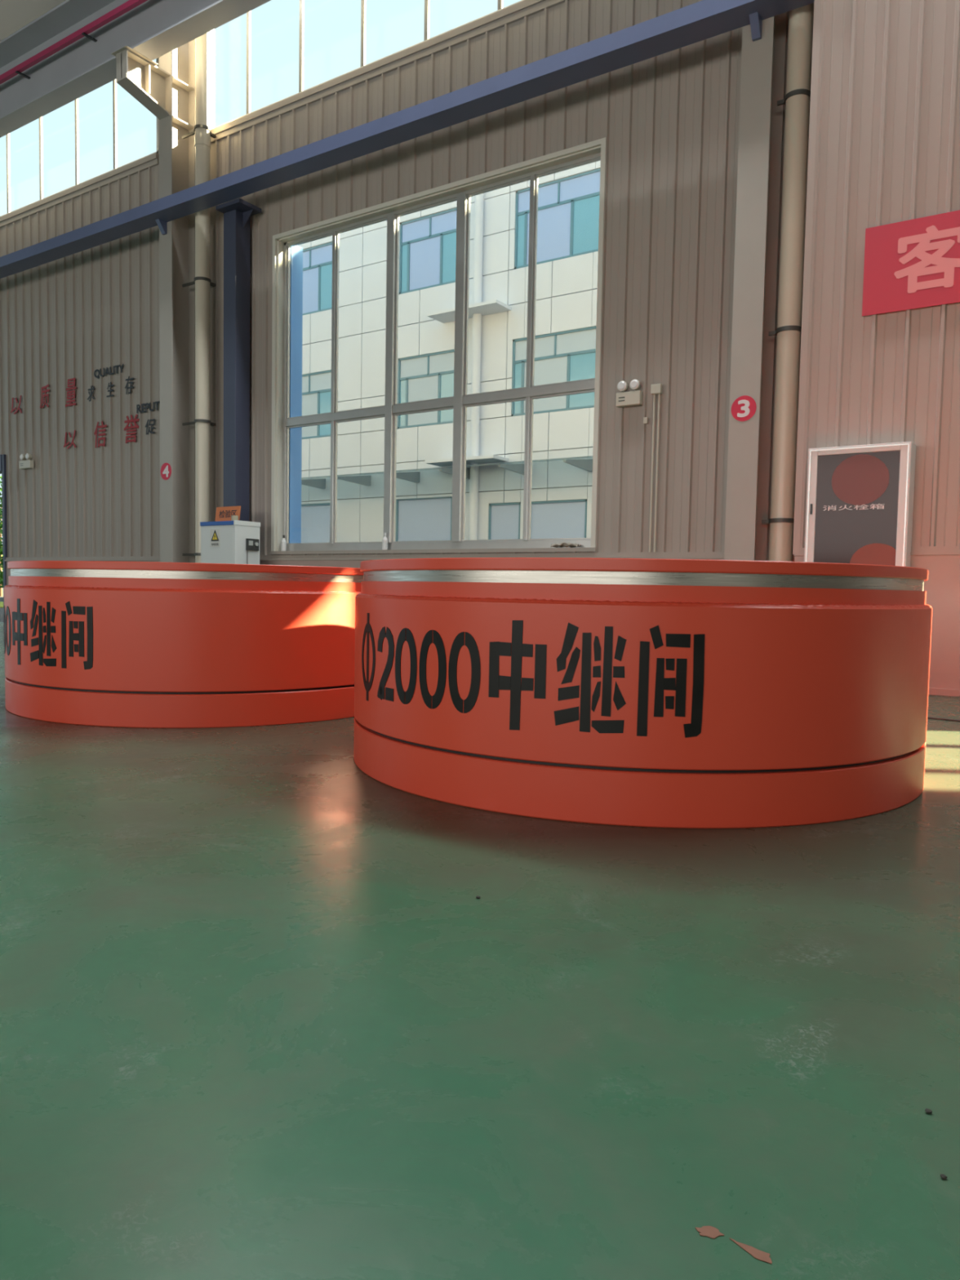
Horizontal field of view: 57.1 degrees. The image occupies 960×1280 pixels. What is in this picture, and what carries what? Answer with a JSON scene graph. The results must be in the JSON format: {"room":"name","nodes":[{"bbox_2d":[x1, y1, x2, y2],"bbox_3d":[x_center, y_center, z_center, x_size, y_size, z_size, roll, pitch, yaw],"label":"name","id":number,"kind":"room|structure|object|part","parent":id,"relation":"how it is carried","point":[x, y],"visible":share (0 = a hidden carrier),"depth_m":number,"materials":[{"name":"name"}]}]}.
{"room":"factory workshop","nodes":[
{"label":"factory workshop","id":0,"kind":"room"},
{"bbox_2d":[0,0,65,40],"bbox_3d":[-7.538,-8.921,2.187,44.200,0.150,20.320,3,4,34],"label":"ceiling","id":1,"kind":"structure","parent":0,"point":[15,15],"depth_m":13.33,"materials":[{"name":"grey metal"}]},
{"bbox_2d":[0,0,813,557],"bbox_3d":[-5.363,-5.314,13.039,20.110,8.240,0.126,3,4,34],"label":"wall","id":2,"kind":"structure","parent":0,"point":[668,122],"depth_m":9.53,"materials":[{"name":"beige metal"}]},
{"bbox_2d":[0,453,7,622],"bbox_3d":[-8.884,-1.760,15.581,2.180,2.840,0.200,3,4,34],"label":"door","id":3,"kind":"structure","parent":2,"relation":"in","point":[2,457],"depth_m":14.90,"materials":[{"name":"blue metal"}]},
{"bbox_2d":[10,395,22,414],"bbox_3d":[-7.659,-3.876,14.566,0.347,0.294,0.003,3,4,34],"label":"lettering","id":4,"kind":"object","parent":2,"relation":"attached to","point":[15,398],"depth_m":14.56,"materials":[{"name":"red paint"}]},
{"bbox_2d":[18,453,34,469],"bbox_3d":[-7.412,-2.921,14.404,0.325,0.240,0.082,3,4,34],"label":"emergency light","id":5,"kind":"object","parent":2,"relation":"attached to","point":[28,464],"visible":1,"depth_m":14.36,"materials":[{"name":"beige plastic"}]},
{"bbox_2d":[40,384,49,408],"bbox_3d":[-6.956,-3.890,14.094,0.279,0.366,0.003,3,4,34],"label":"lettering","id":6,"kind":"object","parent":2,"relation":"attached to","point":[46,390],"depth_m":14.09,"materials":[{"name":"red"}]},
{"bbox_2d":[63,430,75,448],"bbox_3d":[-6.399,-3.120,13.755,0.344,0.278,0.003,3,4,34],"label":"lettering","id":7,"kind":"object","parent":2,"relation":"attached to","point":[70,436],"depth_m":13.75,"materials":[{"name":"red"}]},
{"bbox_2d":[65,377,76,406],"bbox_3d":[-6.350,-3.846,13.689,0.300,0.416,0.003,3,4,34],"label":"lettering","id":8,"kind":"object","parent":2,"relation":"attached to","point":[70,394],"depth_m":13.68,"materials":[{"name":"red plastic"}]},
{"bbox_2d":[0,57,159,227],"bbox_3d":[-6.836,-8.104,13.866,5.720,2.620,0.120,3,4,34],"label":"window","id":9,"kind":"structure","parent":2,"relation":"in","point":[151,160],"depth_m":13.43,"materials":[{"name":"metal"}]},
{"bbox_3d":[-6.878,-6.865,13.909,5.720,0.140,0.050,3,4,34],"label":"sill","id":10,"kind":"part","parent":9,"relation":"part of","materials":[{"name":"beige metal"}]},
{"bbox_2d":[87,385,94,401],"bbox_3d":[-5.911,-3.745,13.399,0.180,0.230,0.003,3,4,34],"label":"lettering","id":11,"kind":"object","parent":2,"relation":"attached to","point":[93,388],"depth_m":13.39,"materials":[{"name":"grey plastic"}]},
{"bbox_2d":[93,420,106,447],"bbox_3d":[-5.725,-3.106,13.304,0.324,0.390,0.003,3,4,34],"label":"lettering","id":12,"kind":"object","parent":2,"relation":"attached to","point":[102,425],"depth_m":13.30,"materials":[{"name":"red"}]},
{"bbox_2d":[93,364,124,378],"bbox_3d":[-5.527,-3.994,13.130,0.740,0.143,0.003,3,4,34],"label":"lettering","id":13,"kind":"object","parent":2,"relation":"attached to","point":[116,366],"depth_m":13.14,"materials":[{"name":"grey plastic"}]},
{"bbox_2d":[106,382,113,396],"bbox_3d":[-5.504,-3.731,13.127,0.179,0.214,0.003,3,4,34],"label":"lettering","id":14,"kind":"object","parent":2,"relation":"attached to","point":[108,385],"depth_m":13.12,"materials":[{"name":"grey plastic"}]},
{"bbox_2d":[124,376,133,394],"bbox_3d":[-5.114,-3.722,12.866,0.212,0.255,0.003,3,4,34],"label":"lettering","id":15,"kind":"object","parent":2,"relation":"attached to","point":[129,378],"depth_m":12.86,"materials":[{"name":"grey plastic"}]},
{"bbox_2d":[123,413,139,443],"bbox_3d":[-5.089,-3.087,12.878,0.370,0.404,0.003,3,4,34],"label":"lettering","id":16,"kind":"object","parent":2,"relation":"attached to","point":[135,420],"depth_m":12.88,"materials":[{"name":"red"}]},
{"bbox_2d":[136,400,159,413],"bbox_3d":[-4.759,-3.336,12.645,0.528,0.126,0.003,3,4,34],"label":"lettering","id":17,"kind":"object","parent":2,"relation":"attached to","point":[157,402],"depth_m":12.67,"materials":[{"name":"grey"}]},
{"bbox_2d":[145,418,155,434],"bbox_3d":[-4.727,-3.059,12.636,0.222,0.218,0.003,3,4,34],"label":"lettering","id":18,"kind":"object","parent":2,"relation":"attached to","point":[153,420],"depth_m":12.63,"materials":[{"name":"grey"}]},
{"bbox_2d":[182,31,216,563],"bbox_3d":[-3.758,-4.666,11.631,0.465,9.290,0.293,1,3,5],"label":"downpipe","id":19,"kind":"object","parent":2,"relation":"attached to","point":[202,133],"visible":0.83,"depth_m":11.52,"materials":[{"name":"plastic"}]},
{"bbox_2d":[209,0,564,143],"bbox_3d":[-0.624,-7.747,9.714,7.200,2.620,0.120,3,4,34],"label":"window","id":20,"kind":"structure","parent":2,"relation":"in","point":[516,11],"depth_m":10.23,"materials":[{"name":"metal"}]},
{"bbox_2d":[4,551,794,561],"bbox_3d":[-2.575,-1.053,11.290,13.130,0.065,0.050,3,4,34],"label":"trim","id":21,"kind":"structure","parent":2,"relation":"attached to","point":[674,555],"depth_m":9.92,"materials":[{"name":"metal"}]},
{"bbox_2d":[6,558,794,585],"bbox_3d":[-5.441,-0.673,13.322,20.110,1.060,0.140,3,4,34],"label":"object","id":22,"kind":"structure","parent":2,"relation":"attached to","point":[335,563],"depth_m":10.98,"materials":[{"name":"paint"}]},
{"bbox_2d":[269,137,605,554],"bbox_3d":[-0.629,-2.998,10.115,4.640,4.007,0.405,3,4,34],"label":"window","id":23,"kind":"structure","parent":2,"relation":"in","point":[288,420],"depth_m":10.20,"materials":[{"name":"metal"}]},
{"bbox_2d":[280,535,286,551],"bbox_3d":[-2.517,-1.242,11.315,0.066,0.205,0.066,3,4,34],"label":"bottle","id":24,"kind":"object","parent":23,"relation":"on","point":[283,543],"visible":0.94,"depth_m":11.29,"materials":[{"name":"white paint"}]},
{"bbox_3d":[-2.156,-1.963,11.142,0.793,1.504,0.030,3,4,34],"label":"sash","id":25,"kind":"part","parent":23,"relation":"part of","materials":[{"name":"glass"}]},
{"bbox_3d":[-2.121,-3.895,11.029,0.793,2.178,0.030,3,4,34],"label":"sash","id":26,"kind":"part","parent":23,"relation":"part of","materials":[{"name":"glass"}]},
{"bbox_3d":[-1.443,-1.922,10.665,0.830,1.504,0.030,3,4,34],"label":"sash","id":27,"kind":"part","parent":23,"relation":"part of","materials":[{"name":"glass"}]},
{"bbox_3d":[-1.408,-3.854,10.552,0.830,2.178,0.030,3,4,34],"label":"sash","id":28,"kind":"part","parent":23,"relation":"part of","materials":[{"name":"glass"}]},
{"bbox_2d":[382,532,387,550],"bbox_3d":[-1.118,-1.161,10.380,0.066,0.205,0.066,3,4,34],"label":"bottle","id":29,"kind":"object","parent":23,"relation":"on","point":[384,541],"visible":0.97,"depth_m":10.36,"materials":[{"name":"white paint"}]},
{"bbox_3d":[-0.644,-1.876,10.131,0.885,1.504,0.030,3,4,34],"label":"sash","id":30,"kind":"part","parent":23,"relation":"part of","materials":[{"name":"glass"}]},
{"bbox_3d":[-0.608,-3.808,10.018,0.885,2.178,0.030,3,4,34],"label":"sash","id":31,"kind":"part","parent":23,"relation":"part of","materials":[{"name":"glass"}]},
{"bbox_3d":[-0.738,-1.014,10.123,4.640,0.042,0.145,3,4,34],"label":"sill","id":32,"kind":"part","parent":23,"relation":"part of","materials":[{"name":"grey metal"}]},
{"bbox_3d":[0.155,-1.830,9.597,0.810,1.504,0.030,3,4,34],"label":"sash","id":33,"kind":"part","parent":23,"relation":"part of","materials":[{"name":"glass"}]},
{"bbox_3d":[0.191,-3.762,9.484,0.810,2.178,0.030,3,4,34],"label":"sash","id":34,"kind":"part","parent":23,"relation":"part of","materials":[{"name":"glass"}]},
{"bbox_3d":[0.863,-1.789,9.124,0.802,1.504,0.030,3,4,34],"label":"sash","id":35,"kind":"part","parent":23,"relation":"part of","materials":[{"name":"glass"}]},
{"bbox_2d":[550,542,580,547],"bbox_3d":[0.876,-0.974,9.045,0.302,0.050,0.100,3,4,34],"label":"rag","id":36,"kind":"object","parent":23,"relation":"on","point":[561,544],"visible":1,"depth_m":9.02,"materials":[{"name":"beige fabric"}]},
{"bbox_3d":[0.898,-3.721,9.011,0.802,2.178,0.030,3,4,34],"label":"sash","id":37,"kind":"part","parent":23,"relation":"part of","materials":[{"name":"metal"}]},
{"bbox_2d":[615,378,642,407],"bbox_3d":[1.435,-2.378,8.492,0.250,0.240,0.082,3,4,34],"label":"emergency light","id":38,"kind":"object","parent":2,"relation":"attached to","point":[629,398],"visible":1,"depth_m":8.46,"materials":[{"name":"beige plastic"}]},
{"bbox_2d":[643,417,648,423],"bbox_3d":[1.585,-2.102,8.442,0.040,0.060,0.020,3,4,34],"label":"wall socket","id":39,"kind":"object","parent":2,"relation":"attached to","point":[645,419],"visible":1,"depth_m":8.43,"materials":[{"name":"beige plastic"}]},
{"bbox_2d":[648,383,662,551],"bbox_3d":[1.659,-1.631,8.396,0.100,1.580,0.050,3,4,34],"label":"conduit","id":40,"kind":"object","parent":2,"relation":"attached to","point":[656,388],"visible":1,"depth_m":8.39,"materials":[{"name":"beige plastic"}]},
{"bbox_2d":[761,2,813,561],"bbox_3d":[2.672,-4.300,7.399,0.287,9.290,0.242,0,4,-20],"label":"downpipe","id":41,"kind":"object","parent":2,"relation":"attached to","point":[797,100],"visible":0.9,"depth_m":7.38,"materials":[{"name":"plastic"}]},
{"bbox_2d":[0,622,959,1279],"bbox_3d":[-7.712,0.536,2.741,44.200,0.200,20.320,3,4,34],"label":"floor","id":42,"kind":"structure","parent":0,"point":[263,1014],"depth_m":1.48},
{"bbox_2d":[115,39,195,562],"bbox_3d":[-4.251,-4.674,11.615,0.260,9.290,1.020,3,4,34],"label":"steel column","id":43,"kind":"structure","parent":42,"relation":"on","point":[167,91],"depth_m":11.84,"materials":[{"name":"metal"}]},
{"bbox_3d":[-4.484,-7.195,11.049,0.220,0.300,0.014,3,4,34],"label":"plate","id":44,"kind":"part","parent":43,"relation":"part of","materials":[{"name":"paint"}]},
{"bbox_2d":[0,0,270,137],"bbox_3d":[-1.715,-7.717,9.381,38.000,1.000,0.650,3,4,34],"label":"girder","id":45,"kind":"object","parent":43,"relation":"on","point":[68,52],"visible":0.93,"depth_m":11.65,"materials":[{"name":"metal"}]},
{"bbox_3d":[-1.808,-7.726,9.241,38.000,0.070,0.055,3,4,34],"label":"conductor rail","id":46,"kind":"part","parent":45,"relation":"part of","materials":[{"name":"red"}]},
{"bbox_3d":[-4.379,-7.372,11.191,0.320,0.002,0.460,3,4,34],"label":"bearing plate","id":47,"kind":"part","parent":45,"relation":"part of","materials":[{"name":"paint"}]},
{"bbox_3d":[-4.307,-7.366,11.299,0.220,0.020,0.640,3,4,34],"label":"plate","id":48,"kind":"part","parent":43,"relation":"part of","materials":[{"name":"paint"}]},
{"bbox_3d":[-4.314,-6.957,11.323,0.220,0.200,0.640,3,4,34],"label":"plate","id":49,"kind":"part","parent":43,"relation":"part of","materials":[{"name":"paint"}]},
{"bbox_2d":[160,462,171,479],"bbox_3d":[-4.224,-2.268,11.862,0.230,0.230,0.004,3,4,34],"label":"number sign","id":50,"kind":"object","parent":43,"relation":"attached to","point":[166,469],"visible":1,"depth_m":11.86,"materials":[{"name":"red"}]},
{"bbox_3d":[-4.032,-6.875,11.752,0.248,0.016,0.350,3,4,34],"label":"stiffener plate","id":51,"kind":"part","parent":43,"relation":"part of","materials":[{"name":"paint"}]},
{"bbox_3d":[-4.023,-7.374,11.723,0.248,0.016,0.350,3,4,34],"label":"stiffener plate","id":52,"kind":"part","parent":43,"relation":"part of","materials":[{"name":"paint"}]},
{"bbox_2d":[4,560,363,728],"bbox_3d":[-1.677,-0.043,5.637,2.402,0.839,2.400,-2,4,-41],"label":"ring","id":53,"kind":"object","parent":42,"relation":"on","point":[100,643],"visible":0.81,"depth_m":4.53,"materials":[{"name":"orange paint"}]},
{"bbox_2d":[200,520,260,564],"bbox_3d":[-3.134,-0.727,11.106,0.687,1.512,0.412,3,4,34],"label":"cabinet","id":54,"kind":"object","parent":42,"relation":"on","point":[235,541],"visible":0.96,"depth_m":10.90,"materials":[{"name":"white metal"}]},
{"bbox_3d":[-3.147,-1.451,11.080,0.625,0.050,0.406,3,4,34],"label":"blue lid","id":55,"kind":"part","parent":54,"relation":"part of","materials":[{"name":"blue metal"}]},
{"bbox_3d":[-3.266,-0.740,10.953,0.585,1.310,0.003,3,4,34],"label":"door","id":56,"kind":"part","parent":54,"relation":"part of","materials":[{"name":"white metal"}]},
{"bbox_2d":[214,506,240,521],"bbox_3d":[-3.154,-1.579,11.108,0.440,0.200,0.098,3,4,34],"label":"placard","id":57,"kind":"object","parent":54,"relation":"on","point":[223,513],"visible":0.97,"depth_m":11.08,"materials":[{"name":"orange plastic"}]},
{"bbox_2d":[231,515,238,520],"bbox_3d":[-3.023,-1.498,10.878,0.080,0.070,0.080,3,4,34],"label":"tape roll","id":58,"kind":"object","parent":54,"relation":"on","point":[233,517],"visible":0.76,"depth_m":10.84,"materials":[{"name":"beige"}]},
{"bbox_3d":[-2.876,-1.439,10.902,0.024,0.057,0.408,3,4,34],"label":"lid","id":59,"kind":"part","parent":54,"relation":"part of","materials":[{"name":"white metal"}]},
{"bbox_3d":[-2.826,-1.185,10.961,0.025,0.145,0.195,3,4,34],"label":"control panel","id":60,"kind":"part","parent":54,"relation":"part of","materials":[{"name":"grey plastic"}]},
{"bbox_2d":[215,197,261,521],"bbox_3d":[-3.098,-2.730,11.305,0.435,5.488,0.360,3,4,34],"label":"steel post","id":61,"kind":"object","parent":42,"relation":"on","point":[237,212],"visible":0.64,"depth_m":11.27,"materials":[{"name":"blue metal"}]},
{"bbox_3d":[-3.048,-5.445,11.146,0.435,0.048,0.360,3,4,34],"label":"head plate","id":62,"kind":"part","parent":61,"relation":"part of","materials":[{"name":"blue metal"}]},
{"bbox_2d":[0,0,813,278],"bbox_3d":[-6.525,-5.648,13.083,22.100,0.300,0.278,3,4,34],"label":"beam","id":63,"kind":"structure","parent":61,"relation":"on","point":[703,20],"depth_m":8.90,"materials":[{"name":"metal"}]},
{"bbox_2d":[353,557,932,828],"bbox_3d":[0.653,0.100,3.925,2.400,0.839,2.402,3,4,34],"label":"ring","id":64,"kind":"object","parent":42,"relation":"on","point":[638,692],"visible":1,"depth_m":2.81,"materials":[{"name":"orange paint"}]},
{"bbox_2d":[695,1226,724,1239],"bbox_3d":[0.265,0.683,1.017,0.028,0.001,0.020,0,3,-10],"label":"scrap","id":65,"kind":"object","parent":42,"relation":"on","point":[710,1232],"visible":1,"depth_m":1.02,"materials":[{"name":"brown paper"}]},
{"bbox_2d":[728,1237,772,1264],"bbox_3d":[0.303,0.685,0.989,0.051,0.001,0.015,3,4,34],"label":"scrap","id":66,"kind":"object","parent":42,"relation":"on","point":[757,1254],"visible":1,"depth_m":0.98,"materials":[{"name":"brown paper"}]},
{"bbox_2d":[724,11,786,560],"bbox_3d":[2.227,-4.301,7.285,0.260,9.290,1.020,3,4,34],"label":"steel column","id":67,"kind":"structure","parent":42,"relation":"on","point":[762,74],"depth_m":7.52,"materials":[{"name":"metal"}]},
{"bbox_2d":[731,395,756,421],"bbox_3d":[2.251,-1.978,7.531,0.216,0.216,0.004,3,4,34],"label":"number sign","id":68,"kind":"object","parent":67,"relation":"attached to","point":[744,407],"visible":1,"depth_m":7.53,"materials":[{"name":"red"}]},
{"bbox_2d":[924,1108,932,1113],"bbox_3d":[0.641,0.674,1.260,0.009,0.005,0.010,4,5,42],"label":"chip","id":69,"kind":"object","parent":42,"relation":"on","point":[928,1111],"visible":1,"depth_m":1.26,"materials":[{"name":"grey"}]},
{"bbox_2d":[927,716,959,721],"bbox_3d":[2.954,0.473,5.376,3.406,0.010,0.384,4,4,36],"label":"cable","id":70,"kind":"object","parent":42,"relation":"on","point":[927,717],"visible":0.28,"depth_m":5.28,"materials":[{"name":"black plastic"}]},
{"bbox_2d":[940,1173,946,1179],"bbox_3d":[0.589,0.681,1.119,0.008,0.004,0.008,3,4,27],"label":"chip","id":71,"kind":"object","parent":42,"relation":"on","point":[943,1176],"visible":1,"depth_m":1.12,"materials":[{"name":"grey"}]},
{"bbox_2d":[800,0,959,547],"bbox_3d":[9.386,-3.912,2.797,15.890,9.300,0.606,3,4,34],"label":"wall","id":72,"kind":"structure","parent":0,"point":[887,151],"depth_m":6.71,"materials":[{"name":"metal"}]},
{"bbox_2d":[792,0,822,554],"bbox_3d":[2.665,-4.809,6.950,0.057,8.240,0.090,3,4,34],"label":"trim","id":73,"kind":"structure","parent":72,"relation":"attached to","point":[817,3],"depth_m":7.02,"materials":[{"name":"beige metal"}]},
{"bbox_2d":[804,441,915,566],"bbox_3d":[2.909,-0.993,6.781,0.730,0.970,0.241,3,4,34],"label":"cabinet","id":74,"kind":"object","parent":72,"relation":"attached to","point":[860,507],"visible":0.98,"depth_m":6.68,"materials":[{"name":"grey metal"}]},
{"bbox_3d":[2.578,-1.019,6.865,0.014,0.080,0.014,3,4,34],"label":"handle","id":75,"kind":"part","parent":74,"relation":"part of","materials":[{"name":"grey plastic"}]},
{"bbox_2d":[793,546,959,555],"bbox_3d":[9.155,-0.338,2.759,15.890,0.065,0.040,3,4,34],"label":"trim","id":76,"kind":"structure","parent":72,"relation":"attached to","point":[915,550],"depth_m":6.60,"materials":[{"name":"metal"}]},
{"bbox_2d":[794,555,959,689],"bbox_3d":[9.181,0.209,2.845,15.890,1.060,0.112,3,4,34],"label":"wainscot","id":77,"kind":"object","parent":72,"relation":"attached to","point":[942,587],"depth_m":6.59,"materials":[{"name":"paint"}]},
{"bbox_2d":[862,209,959,315],"bbox_3d":[4.034,-2.767,6.068,2.600,0.660,0.008,3,4,34],"label":"banner","id":78,"kind":"object","parent":72,"relation":"attached to","point":[914,263],"visible":1,"depth_m":6.60,"materials":[{"name":"red fabric"}]},
{"bbox_2d":[928,687,959,696],"bbox_3d":[9.135,0.716,2.820,15.890,0.050,0.018,3,4,34],"label":"baseboard","id":79,"kind":"structure","parent":72,"relation":"attached to","point":[939,691],"depth_m":6.60,"materials":[{"name":"paint"}]},
{"label":"outside","id":80,"kind":"structure","parent":0,"visible":0},
{"bbox_2d":[0,589,3,622],"bbox_3d":[17.580,-0.866,35.237,130.000,0.230,61.880,3,4,34],"label":"ground","id":81,"kind":"structure","parent":80,"point":[1,597],"depth_m":21.25,"materials":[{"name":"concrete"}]},
{"bbox_2d":[0,499,3,588],"bbox_3d":[-17.158,-3.317,32.566,2.867,3.705,2.982,0,4,-24],"label":"shrub","id":82,"kind":"object","parent":81,"relation":"on","point":[1,513],"visible":0.06,"depth_m":32.29,"materials":[{"name":"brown plant"}]},
{"bbox_2d":[0,475,3,596],"bbox_3d":[-21.490,-4.708,39.550,4.356,5.505,4.482,1,3,-1],"label":"shrub","id":83,"kind":"object","parent":81,"relation":"on","point":[1,568],"visible":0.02,"depth_m":39.56,"materials":[{"name":"plant"}]},
{"bbox_2d":[0,484,3,584],"bbox_3d":[-19.485,-3.943,35.309,3.274,4.547,3.249,3,4,35],"label":"shrub","id":84,"kind":"object","parent":81,"relation":"on","point":[1,499],"visible":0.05,"depth_m":34.92,"materials":[{"name":"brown plant"}]},
{"bbox_2d":[297,160,600,542],"bbox_3d":[4.084,-6.772,21.743,42.000,12.600,10.250,3,4,34],"label":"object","id":85,"kind":"structure","parent":81,"relation":"on","point":[568,222],"depth_m":19.96,"materials":[{"name":"grey"}]},
{"bbox_3d":[-4.549,-5.848,22.976,0.961,1.125,0.012,3,4,34],"label":"pane","id":86,"kind":"part","parent":85,"relation":"part of","materials":[{"name":"grey"}]},
{"bbox_3d":[-4.491,-9.012,22.791,0.961,1.125,0.012,3,4,34],"label":"pane","id":87,"kind":"part","parent":85,"relation":"part of","materials":[{"name":"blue glass"}]},
{"bbox_2d":[301,504,329,542],"bbox_3d":[-4.493,-2.575,23.090,1.770,1.860,0.012,3,4,34],"label":"shutter","id":88,"kind":"object","parent":85,"relation":"hanging from","point":[315,518],"depth_m":22.92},
{"bbox_3d":[-4.381,-6.623,22.828,1.760,0.445,0.012,3,4,34],"label":"pane","id":89,"kind":"part","parent":85,"relation":"part of","materials":[{"name":"grey"}]},
{"bbox_3d":[-4.323,-9.787,22.642,1.760,0.445,0.012,3,4,34],"label":"pane","id":90,"kind":"part","parent":85,"relation":"part of","materials":[{"name":"blue glass"}]},
{"bbox_3d":[-3.907,-5.811,22.547,0.584,1.125,0.012,3,4,34],"label":"pane","id":91,"kind":"part","parent":85,"relation":"part of","materials":[{"name":"teal glass"}]},
{"bbox_3d":[-3.849,-8.975,22.362,0.584,1.125,0.012,3,4,34],"label":"pane","id":92,"kind":"part","parent":85,"relation":"part of","materials":[{"name":"teal glass"}]},
{"bbox_3d":[-1.832,-5.692,21.160,0.215,1.125,0.012,3,4,34],"label":"pane","id":93,"kind":"part","parent":85,"relation":"part of","materials":[{"name":"teal glass"}]},
{"bbox_3d":[-1.774,-8.856,20.974,0.215,1.125,0.012,3,4,34],"label":"pane","id":94,"kind":"part","parent":85,"relation":"part of","materials":[{"name":"teal glass"}]},
{"bbox_3d":[-1.343,-5.663,20.833,0.961,1.125,0.012,3,4,34],"label":"pane","id":95,"kind":"part","parent":85,"relation":"part of","materials":[{"name":"grey"}]},
{"bbox_2d":[397,497,450,541],"bbox_3d":[-1.329,-2.403,20.974,1.590,1.880,0.012,3,4,34],"label":"shutter","id":96,"kind":"object","parent":85,"relation":"hanging from","point":[419,519],"depth_m":20.95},
{"bbox_3d":[-1.285,-8.828,20.648,0.961,1.125,0.012,3,4,34],"label":"pane","id":97,"kind":"part","parent":85,"relation":"part of","materials":[{"name":"blue glass"}]},
{"bbox_3d":[-1.176,-6.438,20.685,1.760,0.445,0.012,3,4,34],"label":"pane","id":98,"kind":"part","parent":85,"relation":"part of","materials":[{"name":"grey"}]},
{"bbox_3d":[-1.118,-9.602,20.500,1.760,0.445,0.012,3,4,34],"label":"pane","id":99,"kind":"part","parent":85,"relation":"part of","materials":[{"name":"blue glass"}]},
{"bbox_3d":[-0.702,-5.627,20.405,0.584,1.125,0.012,3,4,34],"label":"pane","id":100,"kind":"part","parent":85,"relation":"part of","materials":[{"name":"teal glass"}]},
{"bbox_3d":[-0.644,-8.791,20.219,0.584,1.125,0.012,3,4,34],"label":"pane","id":101,"kind":"part","parent":85,"relation":"part of","materials":[{"name":"teal glass"}]},
{"bbox_2d":[490,504,519,539],"bbox_3d":[0.554,-2.185,19.721,0.750,1.660,0.012,3,4,34],"label":"shutter","id":102,"kind":"object","parent":85,"relation":"hanging from","point":[504,518],"depth_m":19.69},
{"bbox_3d":[0.851,-5.537,19.367,0.215,1.125,0.012,3,4,34],"label":"pane","id":103,"kind":"part","parent":85,"relation":"part of","materials":[{"name":"teal glass"}]},
{"bbox_3d":[0.909,-8.701,19.182,0.215,1.125,0.012,3,4,34],"label":"pane","id":104,"kind":"part","parent":85,"relation":"part of","materials":[{"name":"teal glass"}]},
{"bbox_3d":[1.407,-5.505,18.995,1.126,1.125,0.012,3,4,34],"label":"pane","id":105,"kind":"part","parent":85,"relation":"part of","materials":[{"name":"blue"}]},
{"bbox_3d":[1.466,-8.669,18.809,1.126,1.125,0.012,3,4,34],"label":"pane","id":106,"kind":"part","parent":85,"relation":"part of","materials":[{"name":"blue glass"}]},
{"bbox_3d":[1.610,-6.278,18.823,2.010,0.445,0.012,3,4,34],"label":"pane","id":107,"kind":"part","parent":85,"relation":"part of","materials":[{"name":"blue"}]},
{"bbox_2d":[530,501,585,538],"bbox_3d":[1.667,-2.121,18.977,1.330,1.660,0.012,3,4,34],"label":"shutter","id":108,"kind":"object","parent":85,"relation":"hanging from","point":[549,519],"depth_m":18.94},
{"bbox_3d":[1.669,-9.442,18.638,2.010,0.445,0.012,3,4,34],"label":"pane","id":109,"kind":"part","parent":85,"relation":"part of","materials":[{"name":"blue glass"}]},
{"bbox_3d":[2.153,-5.462,18.497,0.669,1.125,0.012,3,4,34],"label":"pane","id":110,"kind":"part","parent":85,"relation":"part of","materials":[{"name":"teal glass"}]},
{"bbox_3d":[2.211,-8.626,18.311,0.669,1.125,0.012,3,4,34],"label":"pane","id":111,"kind":"part","parent":85,"relation":"part of","materials":[{"name":"teal glass"}]}
]}

